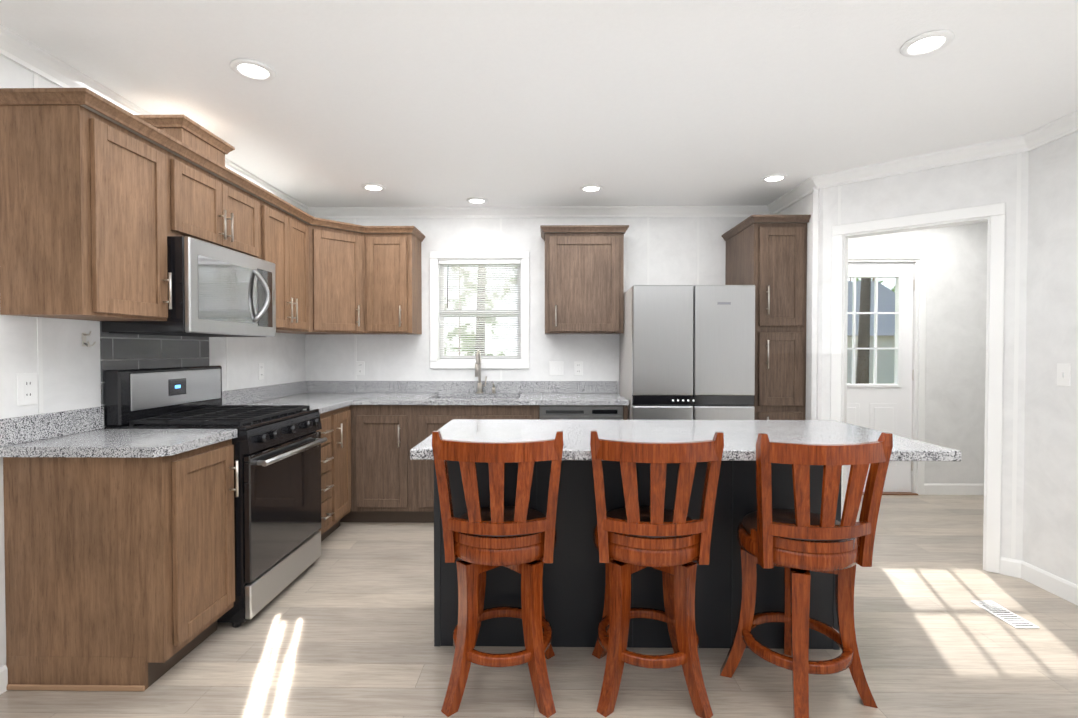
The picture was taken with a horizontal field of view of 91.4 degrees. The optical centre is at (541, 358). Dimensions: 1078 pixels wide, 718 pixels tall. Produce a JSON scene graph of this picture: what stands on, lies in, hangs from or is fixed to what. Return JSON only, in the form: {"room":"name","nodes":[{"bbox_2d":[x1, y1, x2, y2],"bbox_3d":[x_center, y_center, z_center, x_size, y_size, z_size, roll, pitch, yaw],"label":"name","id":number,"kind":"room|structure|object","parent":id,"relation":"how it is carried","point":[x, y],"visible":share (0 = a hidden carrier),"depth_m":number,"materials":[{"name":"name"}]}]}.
{"room":"kitchen","nodes":[
{"label":"kitchen","id":0,"kind":"room"},
{"bbox_2d":[0,55,305,666],"bbox_3d":[-2.035,-0.005,3.203,0.100,2.440,2.585,0,1,1],"label":"wall","id":1,"kind":"structure","parent":0,"point":[71,373],"depth_m":2.17,"materials":[{"name":"white paint"}]},
{"bbox_2d":[17,373,37,405],"bbox_3d":[-1.998,0.117,2.048,0.008,0.125,0.078,0,1,1],"label":"outlet","id":2,"kind":"object","parent":1,"relation":"attached to","point":[26,388],"depth_m":2.04,"materials":[{"name":"white plastic"}]},
{"bbox_2d":[0,88,175,320],"bbox_3d":[-1.834,-0.574,2.153,0.330,0.814,0.429,0,1,1],"label":"upper cabinet","id":3,"kind":"object","parent":1,"relation":"attached to","point":[101,199],"depth_m":1.95,"materials":[{"name":"brown wood"}]},
{"bbox_2d":[82,331,95,346],"bbox_3d":[-1.978,-0.086,2.299,0.039,0.069,0.041,0,1,1],"label":"hanger","id":4,"kind":"object","parent":1,"relation":"attached to","point":[84,335],"visible":1,"depth_m":2.30,"materials":[{"name":"silver fabric"}]},
{"bbox_2d":[0,24,307,212],"bbox_3d":[-1.956,-1.184,3.055,0.062,0.078,2.490,0,1,1],"label":"crown molding","id":5,"kind":"structure","parent":1,"relation":"attached to","point":[26,54],"depth_m":2.16,"materials":[{"name":"white paint"}]},
{"bbox_2d":[100,321,208,426],"bbox_3d":[-1.987,0.070,2.761,0.009,0.496,0.752,0,1,1],"label":"tile backsplash","id":6,"kind":"structure","parent":1,"relation":"attached to","point":[127,351],"depth_m":2.65,"materials":[{"name":"grey tile"}]},
{"bbox_2d":[136,115,263,259],"bbox_3d":[-1.826,-0.826,2.744,0.330,0.527,0.761,0,1,1],"label":"upper cabinet","id":7,"kind":"object","parent":1,"relation":"attached to","point":[216,205],"depth_m":2.66,"materials":[{"name":"brown wood"}]},
{"bbox_2d":[102,236,275,336],"bbox_3d":[-1.751,-0.342,2.751,0.473,0.437,0.752,0,1,1],"label":"microwave","id":8,"kind":"object","parent":7,"relation":"attached to","point":[218,291],"visible":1,"depth_m":2.55,"materials":[{"name":"silver metal"}]},
{"bbox_2d":[258,363,263,379],"bbox_3d":[-1.973,0.086,3.712,0.008,0.116,0.072,0,1,1],"label":"outlet","id":9,"kind":"object","parent":1,"relation":"attached to","point":[260,365],"depth_m":3.70,"materials":[{"name":"white plastic"}]},
{"bbox_2d":[264,189,319,333],"bbox_3d":[-1.788,-0.597,3.480,0.383,0.814,0.703,0,1,1],"label":"upper cabinet","id":10,"kind":"object","parent":1,"relation":"attached to","point":[291,235],"depth_m":3.52,"materials":[{"name":"brown wood"}]},
{"bbox_2d":[320,218,363,333],"bbox_3d":[-1.667,-0.606,4.075,0.609,0.814,0.608,0,1,1],"label":"upper cabinet","id":11,"kind":"object","parent":1,"relation":"attached to","point":[341,243],"depth_m":3.92,"materials":[{"name":"brown wood"}]},
{"bbox_2d":[33,72,1021,558],"bbox_3d":[0.338,0.009,2.385,4.672,2.440,3.954,0,1,1],"label":"trim","id":12,"kind":"structure","parent":1,"relation":"attached to","point":[1015,398],"depth_m":2.94,"materials":[{"name":"white paint"}]},
{"bbox_2d":[305,217,747,393],"bbox_3d":[0.013,-0.025,4.416,3.960,2.440,0.100,0,1,1],"label":"wall","id":13,"kind":"structure","parent":0,"point":[672,261],"depth_m":4.36,"materials":[{"name":"white paint"}]},
{"bbox_2d":[356,361,364,374],"bbox_3d":[-1.508,0.078,4.386,0.072,0.116,0.008,0,1,1],"label":"outlet","id":14,"kind":"object","parent":13,"relation":"attached to","point":[360,365],"depth_m":4.38,"materials":[{"name":"white plastic"}]},
{"bbox_2d":[364,226,423,333],"bbox_3d":[-1.206,-0.608,4.182,0.423,0.814,0.382,0,1,1],"label":"upper cabinet","id":15,"kind":"object","parent":13,"relation":"attached to","point":[392,254],"depth_m":4.05,"materials":[{"name":"brown wood"}]},
{"bbox_2d":[429,251,528,368],"bbox_3d":[-0.509,-0.405,4.402,0.827,0.972,0.101,0,1,1],"label":"window","id":16,"kind":"structure","parent":13,"relation":"in","point":[435,257],"depth_m":4.36,"materials":[{"name":"white paint"}]},
{"bbox_2d":[439,260,520,360],"bbox_3d":[-0.510,-0.404,4.387,0.683,0.835,0.037,0,1,1],"label":"window blinds","id":17,"kind":"object","parent":16,"relation":"attached to","point":[489,271],"visible":0.94,"depth_m":4.39,"materials":[{"name":"white plastic"}]},
{"bbox_2d":[308,205,763,218],"bbox_3d":[-0.038,-1.205,4.316,3.860,0.078,0.062,0,1,1],"label":"crown molding","id":18,"kind":"structure","parent":13,"relation":"attached to","point":[737,210],"depth_m":4.31,"materials":[{"name":"white paint"}]},
{"bbox_2d":[549,362,562,375],"bbox_3d":[0.125,0.079,4.360,0.118,0.116,0.014,0,1,1],"label":"outlet","id":19,"kind":"object","parent":13,"relation":"attached to","point":[555,368],"depth_m":4.36,"materials":[{"name":"white plastic"}]},
{"bbox_2d":[574,362,582,375],"bbox_3d":[0.309,0.079,4.360,0.072,0.116,0.008,0,1,1],"label":"outlet","id":20,"kind":"object","parent":13,"relation":"attached to","point":[578,366],"depth_m":4.36,"materials":[{"name":"white plastic"}]},
{"bbox_2d":[540,225,628,333],"bbox_3d":[0.332,-0.608,4.167,0.671,0.814,0.368,0,1,1],"label":"upper cabinet","id":21,"kind":"object","parent":13,"relation":"attached to","point":[584,279],"visible":1,"depth_m":4.03,"materials":[{"name":"brown wood"}]},
{"bbox_2d":[0,495,1077,717],"bbox_3d":[-0.440,1.281,0.769,9.400,0.050,8.040,0,1,1],"label":"floor","id":22,"kind":"structure","parent":0,"point":[342,626],"depth_m":2.16,"materials":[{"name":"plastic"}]},
{"bbox_2d":[3,439,238,690],"bbox_3d":[-1.688,0.794,2.174,0.618,0.876,0.430,0,1,1],"label":"base cabinet","id":23,"kind":"object","parent":22,"relation":"on","point":[119,574],"depth_m":1.96,"materials":[{"name":"brown wood"}]},
{"bbox_2d":[0,401,243,457],"bbox_3d":[-1.685,0.287,2.149,0.626,0.137,0.454,0,1,1],"label":"countertop","id":24,"kind":"structure","parent":23,"relation":"on","point":[78,433],"depth_m":2.06,"materials":[{"name":"stone"}]},
{"bbox_2d":[104,365,327,627],"bbox_3d":[-1.619,0.634,2.765,0.721,1.178,0.756,0,1,1],"label":"range","id":25,"kind":"object","parent":22,"relation":"on","point":[277,501],"visible":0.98,"depth_m":2.60,"materials":[{"name":"metal"}]},
{"bbox_2d":[317,410,334,541],"bbox_3d":[-1.671,0.776,3.300,0.618,0.876,0.298,0,1,1],"label":"base cabinet","id":26,"kind":"object","parent":22,"relation":"on","point":[327,419],"depth_m":3.37,"materials":[{"name":"brown wood"}]},
{"bbox_2d":[335,406,350,529],"bbox_3d":[-1.667,0.770,3.626,0.618,0.876,0.354,0,1,1],"label":"base cabinet","id":27,"kind":"object","parent":22,"relation":"on","point":[342,415],"depth_m":3.62,"materials":[{"name":"brown wood"}]},
{"bbox_2d":[340,405,363,521],"bbox_3d":[-1.619,0.762,4.091,0.700,0.876,0.618,0,1,1],"label":"base cabinet","id":28,"kind":"object","parent":22,"relation":"on","point":[356,514],"depth_m":3.79,"materials":[{"name":"brown wood"}]},
{"bbox_2d":[222,385,351,413],"bbox_3d":[-1.665,0.266,3.448,0.628,0.137,0.608,0,1,1],"label":"countertop","id":29,"kind":"structure","parent":28,"relation":"on","point":[325,398],"depth_m":3.76,"materials":[{"name":"stone"}]},
{"bbox_2d":[276,381,628,404],"bbox_3d":[-0.671,0.350,4.060,2.598,0.327,0.642,0,1,1],"label":"countertop","id":30,"kind":"structure","parent":28,"relation":"on","point":[363,392],"depth_m":4.31,"materials":[{"name":"stone"}]},
{"bbox_2d":[475,350,494,393],"bbox_3d":[-0.455,0.105,4.243,0.159,0.356,0.201,0,1,1],"label":"faucet","id":31,"kind":"object","parent":30,"relation":"on","point":[478,370],"visible":0.96,"depth_m":4.30,"materials":[{"name":"silver metal"}]},
{"bbox_2d":[364,405,443,522],"bbox_3d":[-1.073,0.763,4.083,0.508,0.876,0.618,0,1,1],"label":"base cabinet","id":32,"kind":"object","parent":22,"relation":"on","point":[391,481],"depth_m":3.78,"materials":[{"name":"brown wood"}]},
{"bbox_2d":[432,421,449,522],"bbox_3d":[-0.501,0.870,4.117,0.720,0.660,0.537,0,1,1],"label":"base cabinet","id":33,"kind":"object","parent":22,"relation":"on","point":[438,427],"depth_m":3.78,"materials":[{"name":"brown wood"}]},
{"bbox_2d":[432,431,562,717],"bbox_3d":[-0.147,0.742,1.993,0.453,0.988,0.448,0,1,1],"label":"bar stool","id":34,"kind":"object","parent":22,"relation":"on","point":[520,536],"visible":1,"depth_m":1.84,"materials":[{"name":"brown wood"}]},
{"bbox_2d":[539,405,622,419],"bbox_3d":[0.290,0.755,4.048,0.597,0.852,0.594,0,1,1],"label":"dishwasher","id":35,"kind":"object","parent":22,"relation":"on","point":[580,412],"visible":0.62,"depth_m":3.75,"materials":[{"name":"silver metal"}]},
{"bbox_2d":[430,459,841,649],"bbox_3d":[0.407,0.790,2.452,1.723,0.876,0.434,0,1,1],"label":"kitchen island","id":36,"kind":"object","parent":22,"relation":"on","point":[573,580],"depth_m":2.24,"materials":[{"name":"grey paint"}]},
{"bbox_2d":[410,419,961,462],"bbox_3d":[0.512,0.335,2.277,1.950,0.037,0.824,0,1,1],"label":"island countertop","id":37,"kind":"structure","parent":36,"relation":"on","point":[740,436],"depth_m":2.23,"materials":[{"name":"grey stone"}]},
{"bbox_2d":[590,431,723,717],"bbox_3d":[0.399,0.742,1.986,0.454,0.988,0.450,0,1,1],"label":"bar stool","id":38,"kind":"object","parent":22,"relation":"on","point":[632,536],"visible":1,"depth_m":1.83,"materials":[{"name":"brown wood"}]},
{"bbox_2d":[619,285,754,419],"bbox_3d":[1.052,0.345,3.967,0.834,1.715,0.721,0,1,1],"label":"refrigerator","id":39,"kind":"object","parent":22,"relation":"on","point":[687,352],"visible":0.48,"depth_m":3.60,"materials":[{"name":"metal"}]},
{"bbox_2d":[722,215,810,419],"bbox_3d":[1.682,0.095,4.014,0.406,2.214,0.658,0,1,1],"label":"pantry cabinet","id":40,"kind":"object","parent":22,"relation":"on","point":[766,255],"visible":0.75,"depth_m":3.73,"materials":[{"name":"brown wood"}]},
{"bbox_2d":[720,432,892,717],"bbox_3d":[0.953,0.742,1.970,0.512,0.988,0.512,0,1,1],"label":"bar stool","id":41,"kind":"object","parent":22,"relation":"on","point":[800,542],"visible":1,"depth_m":1.79,"materials":[{"name":"brown wood"}]},
{"bbox_2d":[971,601,1038,627],"bbox_3d":[2.221,1.224,2.530,0.110,0.005,0.260,0,1,1],"label":"floor vent","id":42,"kind":"object","parent":22,"relation":"in","point":[1014,620],"visible":1,"depth_m":2.52,"materials":[{"name":"white plastic"}]},
{"bbox_2d":[0,0,1077,206],"bbox_3d":[-0.440,-1.224,0.727,9.400,0.080,8.040,0,1,1],"label":"ceiling","id":43,"kind":"structure","parent":0,"point":[431,103],"depth_m":2.33,"materials":[{"name":"white paint"}]},
{"bbox_2d":[230,58,275,80],"bbox_3d":[-1.192,-1.201,2.178,0.166,0.011,0.171,0,1,1],"label":"recessed light","id":44,"kind":"object","parent":43,"relation":"in","point":[251,69],"depth_m":2.19,"materials":[{"name":"white paint"}]},
{"bbox_2d":[361,183,385,191],"bbox_3d":[-1.191,-1.228,3.753,0.165,0.011,0.185,0,1,1],"label":"recessed light","id":45,"kind":"object","parent":43,"relation":"in","point":[368,186],"depth_m":3.76,"materials":[{"name":"white paint"}]},
{"bbox_2d":[466,197,487,203],"bbox_3d":[-0.496,-1.233,4.078,0.163,0.011,0.165,0,1,1],"label":"recessed light","id":46,"kind":"object","parent":43,"relation":"in","point":[473,200],"depth_m":4.10,"materials":[{"name":"white paint"}]},
{"bbox_2d":[579,184,602,191],"bbox_3d":[0.358,-1.228,3.764,0.165,0.011,0.164,0,1,1],"label":"recessed light","id":47,"kind":"object","parent":43,"relation":"in","point":[590,187],"depth_m":3.78,"materials":[{"name":"white paint"}]},
{"bbox_2d":[761,173,787,182],"bbox_3d":[1.572,-1.224,3.546,0.170,0.011,0.186,0,1,1],"label":"recessed light","id":48,"kind":"object","parent":43,"relation":"in","point":[778,177],"depth_m":3.56,"materials":[{"name":"white paint"}]},
{"bbox_2d":[900,30,954,56],"bbox_3d":[1.459,-1.198,1.993,0.172,0.011,0.170,0,1,1],"label":"recessed light","id":49,"kind":"object","parent":43,"relation":"in","point":[926,43],"depth_m":2.00,"materials":[{"name":"white paint"}]},
{"bbox_2d":[776,186,822,419],"bbox_3d":[1.939,-0.020,4.103,0.100,2.440,1.060,0,1,1],"label":"wall","id":50,"kind":"structure","parent":0,"point":[804,206],"depth_m":3.67,"materials":[{"name":"white paint"}]},
{"bbox_2d":[764,175,819,214],"bbox_3d":[1.855,-1.198,3.895,0.062,0.078,0.699,0,1,1],"label":"crown molding","id":51,"kind":"structure","parent":50,"relation":"attached to","point":[805,188],"depth_m":3.86,"materials":[{"name":"white paint"}]},
{"bbox_2d":[848,222,987,483],"bbox_3d":[3.107,-0.029,4.666,2.220,2.440,0.100,0,1,1],"label":"wall","id":52,"kind":"structure","parent":0,"point":[956,305],"depth_m":4.61,"materials":[{"name":"white paint"}]},
{"bbox_2d":[846,263,914,491],"bbox_3d":[2.869,0.165,4.649,0.844,2.028,0.092,0,1,1],"label":"entry door","id":53,"kind":"structure","parent":52,"relation":"in","point":[885,407],"depth_m":4.65,"materials":[{"name":"white paint"}]},
{"bbox_2d":[848,252,926,494],"bbox_3d":[2.862,0.128,4.657,1.000,2.125,0.130,0,1,1],"label":"door frame","id":54,"kind":"structure","parent":52,"relation":"attached to","point":[918,260],"depth_m":4.60,"materials":[{"name":"white paint"}]},
{"bbox_2d":[924,484,983,494],"bbox_3d":[3.783,1.144,4.620,0.865,0.096,0.012,0,1,1],"label":"baseboard","id":55,"kind":"structure","parent":52,"relation":"attached to","point":[929,489],"depth_m":4.62,"materials":[{"name":"white paint"}]},
{"bbox_2d":[811,151,1028,560],"bbox_3d":[2.314,-0.006,3.291,1.111,2.440,0.100,1,1,40],"label":"wall","id":56,"kind":"structure","parent":0,"point":[989,181],"depth_m":3.06,"materials":[{"name":"white paint"}]},
{"bbox_2d":[830,203,1005,573],"bbox_3d":[2.312,0.165,3.296,0.869,2.097,0.132,1,1,40],"label":"door frame","id":57,"kind":"structure","parent":56,"relation":"attached to","point":[993,215],"depth_m":3.02,"materials":[{"name":"white paint"}]},
{"bbox_2d":[820,134,1023,187],"bbox_3d":[2.256,-1.186,3.220,0.720,0.078,0.699,0,1,1],"label":"crown molding","id":58,"kind":"structure","parent":56,"relation":"attached to","point":[1011,145],"depth_m":3.16,"materials":[{"name":"white paint"}]},
{"bbox_2d":[1023,131,1077,584],"bbox_3d":[2.687,0.052,-0.172,0.100,2.440,6.290,0,1,1],"label":"wall","id":59,"kind":"structure","parent":0,"point":[1050,524],"depth_m":2.73,"materials":[{"name":"white paint"}]},
{"bbox_2d":[1003,557,1077,605],"bbox_3d":[2.618,1.223,-0.102,0.040,0.096,6.189,0,1,1],"label":"baseboard","id":60,"kind":"structure","parent":59,"relation":"attached to","point":[1052,583],"depth_m":2.81,"materials":[{"name":"white paint"}]},
{"bbox_2d":[1020,110,1077,151],"bbox_3d":[2.606,-1.130,-0.171,0.062,0.078,6.130,0,1,1],"label":"crown molding","id":61,"kind":"structure","parent":59,"relation":"attached to","point":[1066,125],"depth_m":2.73,"materials":[{"name":"white paint"}]},
{"bbox_2d":[1057,363,1070,386],"bbox_3d":[2.671,0.081,2.693,0.014,0.116,0.072,0,1,1],"label":"light switch","id":62,"kind":"object","parent":59,"relation":"attached to","point":[1063,370],"depth_m":2.69,"materials":[{"name":"white plastic"}]},
{"label":"outside","id":63,"kind":"structure","parent":0,"visible":0},
{"bbox_2d":[444,267,894,354],"bbox_3d":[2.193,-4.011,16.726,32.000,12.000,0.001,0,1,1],"label":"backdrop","id":64,"kind":"structure","parent":63,"point":[891,286],"depth_m":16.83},
{"bbox_3d":[2.171,1.439,15.287,28.000,0.050,21.059,0,1,1],"label":"ground","id":65,"kind":"structure","parent":63,"visible":0},
{"bbox_2d":[475,274,870,383],"bbox_3d":[3.919,-3.537,13.432,15.838,9.967,13.372,0,1,1],"label":"trees","id":66,"kind":"object","parent":65,"relation":"on","point":[866,317],"depth_m":8.28,"materials":[{"name":"green plant"}]},
{"bbox_2d":[847,281,894,383],"bbox_3d":[4.481,-0.190,12.506,6.900,3.300,5.100,0,1,1],"label":"house","id":67,"kind":"structure","parent":65,"relation":"on","point":[885,358],"depth_m":10.24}
]}

